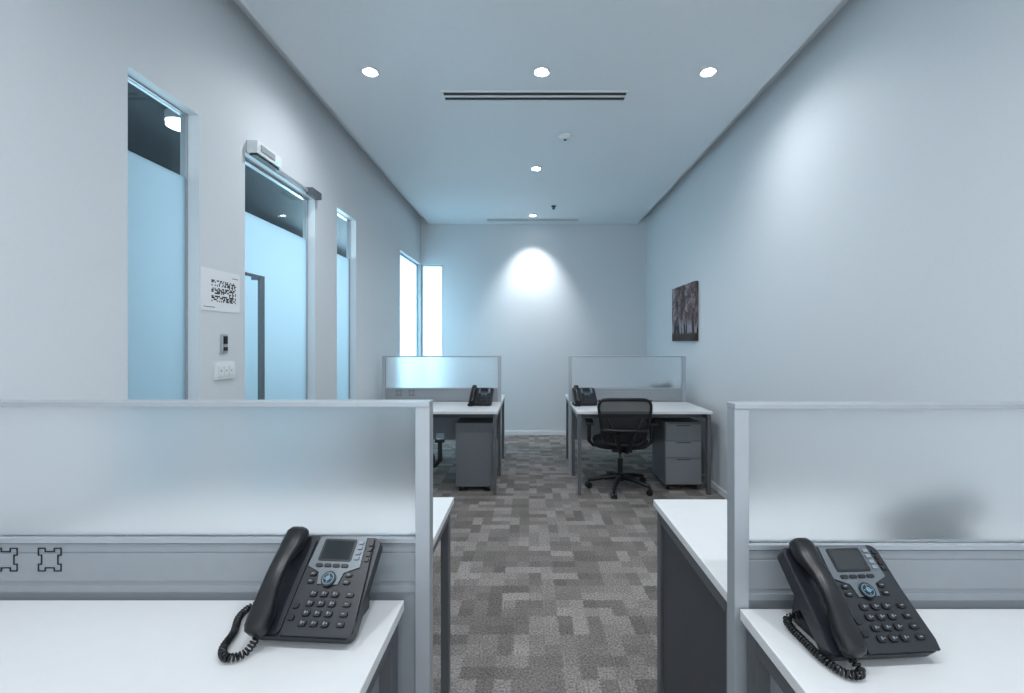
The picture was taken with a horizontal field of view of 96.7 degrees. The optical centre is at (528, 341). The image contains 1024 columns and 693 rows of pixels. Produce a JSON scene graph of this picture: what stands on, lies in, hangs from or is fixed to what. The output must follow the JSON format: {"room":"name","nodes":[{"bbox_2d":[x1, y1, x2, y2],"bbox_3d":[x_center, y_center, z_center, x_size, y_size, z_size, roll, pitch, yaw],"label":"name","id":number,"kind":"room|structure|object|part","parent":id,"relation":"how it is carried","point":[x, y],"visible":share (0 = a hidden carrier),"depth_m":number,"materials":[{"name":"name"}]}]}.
{"room":"open-plan office","nodes":[
{"label":"open-plan office","id":0,"kind":"room"},
{"bbox_2d":[0,0,420,399],"bbox_3d":[-1.614,-0.233,2.500,0.088,3.165,8.200,0,0,0],"label":"wall","id":1,"kind":"structure","parent":0,"point":[66,65],"depth_m":1.83,"materials":[{"name":"paint"}]},
{"bbox_2d":[128,75,187,399],"bbox_3d":[-1.639,0.135,1.972,0.032,2.430,0.385,0,0,0],"label":"window","id":2,"kind":"structure","parent":1,"relation":"in","point":[157,195],"depth_m":2.00,"materials":[{"name":"glass"}]},
{"bbox_2d":[201,266,239,312],"bbox_3d":[-1.568,-0.259,2.320,0.004,0.207,0.290,0,0,0],"label":"paper sign","id":3,"kind":"object","parent":1,"relation":"attached to","point":[220,290],"visible":1,"depth_m":2.30,"materials":[{"name":"white paper"}]},
{"bbox_2d":[214,362,234,379],"bbox_3d":[-1.563,0.147,2.342,0.014,0.085,0.145,0,0,0],"label":"switch plate","id":4,"kind":"object","parent":1,"relation":"attached to","point":[225,370],"visible":1,"depth_m":2.33,"materials":[{"name":"white plastic"}]},
{"bbox_2d":[221,334,227,352],"bbox_3d":[-1.562,0.007,2.335,0.016,0.095,0.040,0,0,0],"label":"card reader","id":5,"kind":"object","parent":1,"relation":"attached to","point":[224,337],"visible":1,"depth_m":2.32,"materials":[{"name":"plastic"}]},
{"bbox_2d":[247,140,281,169],"bbox_3d":[-1.537,-1.085,2.655,0.066,0.080,0.250,0,0,0],"label":"sensor","id":6,"kind":"object","parent":1,"relation":"attached to","point":[255,148],"depth_m":2.61,"materials":[{"name":"white plastic"}]},
{"bbox_2d":[245,159,307,399],"bbox_3d":[-1.614,0.151,2.926,0.082,2.398,0.819,0,0,0],"label":"door","id":7,"kind":"structure","parent":1,"relation":"in","point":[276,258],"depth_m":2.92,"materials":[{"name":"glass"}]},
{"bbox_3d":[-1.601,0.105,2.625,0.056,0.990,0.170,0,0,0],"label":"pull handle","id":8,"kind":"part","parent":7,"relation":"part of","materials":[{"name":"metal"}]},
{"bbox_2d":[274,169,321,199],"bbox_3d":[-1.545,-1.065,3.060,0.050,0.050,0.560,0,0,0],"label":"door closer","id":9,"kind":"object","parent":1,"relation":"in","point":[312,192],"depth_m":3.19,"materials":[{"name":"silver metal"}]},
{"bbox_3d":[-1.545,-1.065,3.060,0.050,0.050,0.560,0,0,0],"label":"closer arm","id":10,"kind":"part","parent":9,"relation":"part of","materials":[{"name":"metal"}]},
{"bbox_2d":[337,212,349,399],"bbox_3d":[-1.639,0.125,3.925,0.032,2.450,0.410,0,0,0],"label":"window","id":11,"kind":"structure","parent":1,"relation":"in","point":[343,264],"depth_m":4.00,"materials":[{"name":"glass"}]},
{"bbox_2d":[400,253,416,355],"bbox_3d":[-1.639,0.113,6.070,0.032,2.475,1.060,0,0,0],"label":"window","id":12,"kind":"structure","parent":1,"relation":"in","point":[408,268],"depth_m":6.16,"materials":[{"name":"glass"}]},
{"bbox_2d":[128,82,345,257],"bbox_3d":[-2.945,-1.425,4.550,2.510,0.050,7.900,0,0,0],"label":"ceiling","id":13,"kind":"structure","parent":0,"point":[149,137],"depth_m":3.59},
{"bbox_2d":[164,108,179,131],"bbox_3d":[-2.145,-1.362,2.810,0.170,0.075,0.170,0,0,0],"label":"pendant lamp","id":14,"kind":"object","parent":13,"relation":"attached to","point":[172,119],"depth_m":2.74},
{"bbox_2d":[421,217,645,430],"bbox_3d":[0.021,-0.233,6.660,3.358,3.165,0.120,0,0,0],"label":"wall","id":15,"kind":"structure","parent":0,"point":[534,297],"depth_m":6.60,"materials":[{"name":"paint"}]},
{"bbox_2d":[417,264,442,355],"bbox_3d":[-1.454,0.113,6.660,0.408,2.475,0.120,0,0,0],"label":"window","id":16,"kind":"structure","parent":15,"relation":"in","point":[429,277],"depth_m":6.66,"materials":[{"name":"glass"}]},
{"bbox_2d":[501,431,565,434],"bbox_3d":[0.225,1.320,6.594,2.950,0.060,0.012,0,0,0],"label":"baseboard","id":17,"kind":"structure","parent":15,"relation":"attached to","point":[505,432],"depth_m":6.59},
{"bbox_2d":[234,0,848,223],"bbox_3d":[0.065,-1.788,2.560,3.510,0.155,8.320,0,0,0],"label":"ceiling","id":18,"kind":"structure","parent":0,"point":[452,162],"depth_m":2.98,"materials":[{"name":"paint"}]},
{"bbox_2d":[361,66,379,76],"bbox_3d":[-1.000,-1.704,2.870,0.112,0.012,0.112,0,0,0],"label":"recessed light","id":19,"kind":"object","parent":18,"relation":"in","point":[369,71],"visible":1,"depth_m":2.86,"materials":[{"name":"white"}]},
{"bbox_2d":[486,219,578,221],"bbox_3d":[0.050,-1.705,6.360,1.300,0.010,0.120,0,0,0],"label":"diffuser","id":20,"kind":"object","parent":18,"relation":"in","point":[487,220],"depth_m":6.37,"materials":[{"name":"white metal"}]},
{"bbox_2d":[441,90,628,101],"bbox_3d":[0.040,-1.705,3.155,1.280,0.010,0.130,0,0,0],"label":"diffuser","id":21,"kind":"object","parent":18,"relation":"in","point":[448,95],"depth_m":3.15,"materials":[{"name":"white metal"}]},
{"bbox_2d":[530,166,541,170],"bbox_3d":[0.070,-1.704,4.470,0.112,0.012,0.112,0,0,0],"label":"recessed light","id":22,"kind":"object","parent":18,"relation":"in","point":[534,168],"visible":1,"depth_m":4.46,"materials":[{"name":"white"}]},
{"bbox_2d":[533,66,550,76],"bbox_3d":[0.080,-1.704,2.870,0.112,0.012,0.112,0,0,0],"label":"recessed light","id":23,"kind":"object","parent":18,"relation":"in","point":[540,71],"visible":1,"depth_m":2.86,"materials":[{"name":"white"}]},
{"bbox_2d":[558,133,571,141],"bbox_3d":[0.300,-1.693,3.780,0.110,0.034,0.110,0,0,0],"label":"smoke detector","id":24,"kind":"object","parent":18,"relation":"attached to","point":[564,137],"visible":1,"depth_m":3.75,"materials":[{"name":"white plastic"}]},
{"bbox_2d":[699,66,717,76],"bbox_3d":[1.130,-1.704,2.870,0.112,0.012,0.112,0,0,0],"label":"recessed light","id":25,"kind":"object","parent":18,"relation":"in","point":[708,71],"visible":1,"depth_m":2.86,"materials":[{"name":"white"}]},
{"bbox_2d":[433,435,724,692],"bbox_3d":[0.065,1.375,2.500,3.270,0.050,8.200,0,0,0],"label":"floor","id":26,"kind":"structure","parent":0,"point":[553,588],"depth_m":2.68,"materials":[{"name":"carpet"}]},
{"bbox_2d":[0,600,403,692],"bbox_3d":[-0.895,0.980,0.748,1.200,0.740,0.656,0,0,0],"label":"office desk","id":27,"kind":"object","parent":26,"relation":"on","point":[47,646],"visible":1,"depth_m":0.91,"materials":[{"name":"white laminate"}]},
{"bbox_2d":[217,526,382,662],"bbox_3d":[-0.495,0.515,0.962,0.298,0.190,0.226,0,0,4],"label":"desk phone","id":28,"kind":"object","parent":27,"relation":"on","point":[316,589],"depth_m":0.95,"materials":[{"name":"black plastic"}]},
{"bbox_2d":[0,400,432,692],"bbox_3d":[-0.878,0.746,1.100,1.284,1.208,0.044,0,0,0],"label":"screen","id":29,"kind":"object","parent":26,"relation":"on","point":[100,499],"visible":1,"depth_m":1.09,"materials":[{"name":"glass"}]},
{"bbox_2d":[433,433,444,467],"bbox_3d":[-0.964,0.911,3.430,0.645,0.877,0.666,0,0,-10],"label":"office chair","id":30,"kind":"object","parent":26,"relation":"on","point":[440,437],"visible":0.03,"depth_m":3.48,"materials":[{"name":"black plastic"}]},
{"bbox_2d":[382,356,500,439],"bbox_3d":[-0.892,0.746,4.660,1.215,1.208,0.044,0,0,0],"label":"screen","id":31,"kind":"object","parent":26,"relation":"on","point":[435,378],"visible":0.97,"depth_m":4.66,"materials":[{"name":"glass"}]},
{"bbox_2d":[433,497,453,692],"bbox_3d":[-0.895,0.980,1.457,1.200,0.740,0.666,0,0,0],"label":"office desk","id":32,"kind":"object","parent":26,"relation":"on","point":[442,506],"visible":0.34,"depth_m":1.74,"materials":[{"name":"white laminate"}]},
{"bbox_2d":[433,402,501,494],"bbox_3d":[-0.877,0.980,4.318,1.205,0.740,0.636,0,0,0],"label":"office desk","id":33,"kind":"object","parent":26,"relation":"on","point":[440,409],"visible":0.41,"depth_m":4.12,"materials":[{"name":"white laminate"}]},
{"bbox_2d":[468,385,493,405],"bbox_3d":[-0.468,0.515,4.390,0.233,0.190,0.207,0,0,5],"label":"desk phone","id":34,"kind":"object","parent":33,"relation":"on","point":[478,396],"visible":1,"depth_m":4.37,"materials":[{"name":"grey plastic"}]},
{"bbox_2d":[456,418,492,490],"bbox_3d":[-0.495,1.040,4.316,0.330,0.620,0.451,0,0,0],"label":"drawer pedestal","id":35,"kind":"object","parent":26,"relation":"on","point":[474,436],"visible":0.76,"depth_m":4.09,"materials":[{"name":"grey metal"}]},
{"bbox_2d":[501,394,504,458],"bbox_3d":[-0.877,0.980,5.002,1.205,0.740,0.636,0,0,0],"label":"office desk","id":36,"kind":"object","parent":26,"relation":"on","point":[502,395],"visible":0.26,"depth_m":5.26,"materials":[{"name":"grey metal"}]},
{"bbox_2d":[565,394,567,458],"bbox_3d":[1.018,0.980,5.002,1.195,0.740,0.636,0,0,0],"label":"office desk","id":37,"kind":"object","parent":26,"relation":"on","point":[566,395],"visible":0.15,"depth_m":5.26,"materials":[{"name":"grey metal"}]},
{"bbox_2d":[585,398,657,498],"bbox_3d":[0.836,0.911,4.170,0.645,0.877,0.666,0,0,4],"label":"office chair","id":38,"kind":"object","parent":26,"relation":"on","point":[625,423],"visible":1,"depth_m":3.89,"materials":[{"name":"black fabric"}]},
{"bbox_2d":[568,356,685,473],"bbox_3d":[1.002,0.746,4.660,1.195,1.208,0.044,0,0,0],"label":"screen","id":39,"kind":"object","parent":26,"relation":"on","point":[654,378],"visible":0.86,"depth_m":4.66,"materials":[{"name":"glass"}]},
{"bbox_2d":[570,402,712,494],"bbox_3d":[1.018,0.980,4.318,1.195,0.740,0.636,0,0,0],"label":"office desk","id":40,"kind":"object","parent":26,"relation":"on","point":[660,409],"visible":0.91,"depth_m":4.05,"materials":[{"name":"white laminate"}]},
{"bbox_2d":[572,385,597,405],"bbox_3d":[0.535,0.515,4.389,0.233,0.190,0.207,0,0,-5],"label":"desk phone","id":41,"kind":"object","parent":40,"relation":"on","point":[581,396],"visible":1,"depth_m":4.37,"materials":[{"name":"grey plastic"}]},
{"bbox_2d":[652,418,700,488],"bbox_3d":[1.400,1.040,4.345,0.330,0.620,0.451,0,0,0],"label":"drawer pedestal","id":42,"kind":"object","parent":26,"relation":"on","point":[676,446],"visible":0.98,"depth_m":4.12,"materials":[{"name":"grey metal"}]},
{"bbox_2d":[653,499,726,692],"bbox_3d":[1.079,0.980,1.427,1.193,0.740,0.676,0,0,0],"label":"office desk","id":43,"kind":"object","parent":26,"relation":"on","point":[691,533],"visible":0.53,"depth_m":1.47,"materials":[{"name":"white laminate"}]},
{"bbox_2d":[727,402,1023,692],"bbox_3d":[1.081,0.746,1.065,1.218,1.208,0.044,0,0,0],"label":"screen","id":44,"kind":"object","parent":26,"relation":"on","point":[936,489],"visible":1,"depth_m":1.06,"materials":[{"name":"white glass"}]},
{"bbox_2d":[740,609,1023,692],"bbox_3d":[1.079,0.980,0.713,1.193,0.740,0.656,0,0,0],"label":"office desk","id":45,"kind":"object","parent":26,"relation":"on","point":[982,650],"visible":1,"depth_m":0.89,"materials":[{"name":"white laminate"}]},
{"bbox_2d":[777,538,940,680],"bbox_3d":[0.659,0.515,0.919,0.233,0.190,0.207,0,0,-4],"label":"desk phone","id":46,"kind":"object","parent":45,"relation":"on","point":[847,599],"depth_m":0.90,"materials":[{"name":"black plastic"}]},
{"bbox_2d":[646,0,1023,491],"bbox_3d":[1.760,-0.233,2.560,0.120,3.165,8.320,0,0,0],"label":"wall","id":47,"kind":"structure","parent":0,"point":[856,233],"depth_m":2.32,"materials":[{"name":"paint"}]},
{"bbox_2d":[672,281,697,340],"bbox_3d":[1.682,-0.312,4.930,0.034,0.605,0.740,0,0,0],"label":"picture","id":48,"kind":"object","parent":47,"relation":"attached to","point":[684,297],"visible":1,"depth_m":4.84},
{"bbox_2d":[701,473,726,498],"bbox_3d":[1.694,1.320,2.494,0.012,0.060,8.188,0,0,0],"label":"baseboard","id":49,"kind":"structure","parent":47,"relation":"attached to","point":[723,493],"depth_m":4.10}
]}

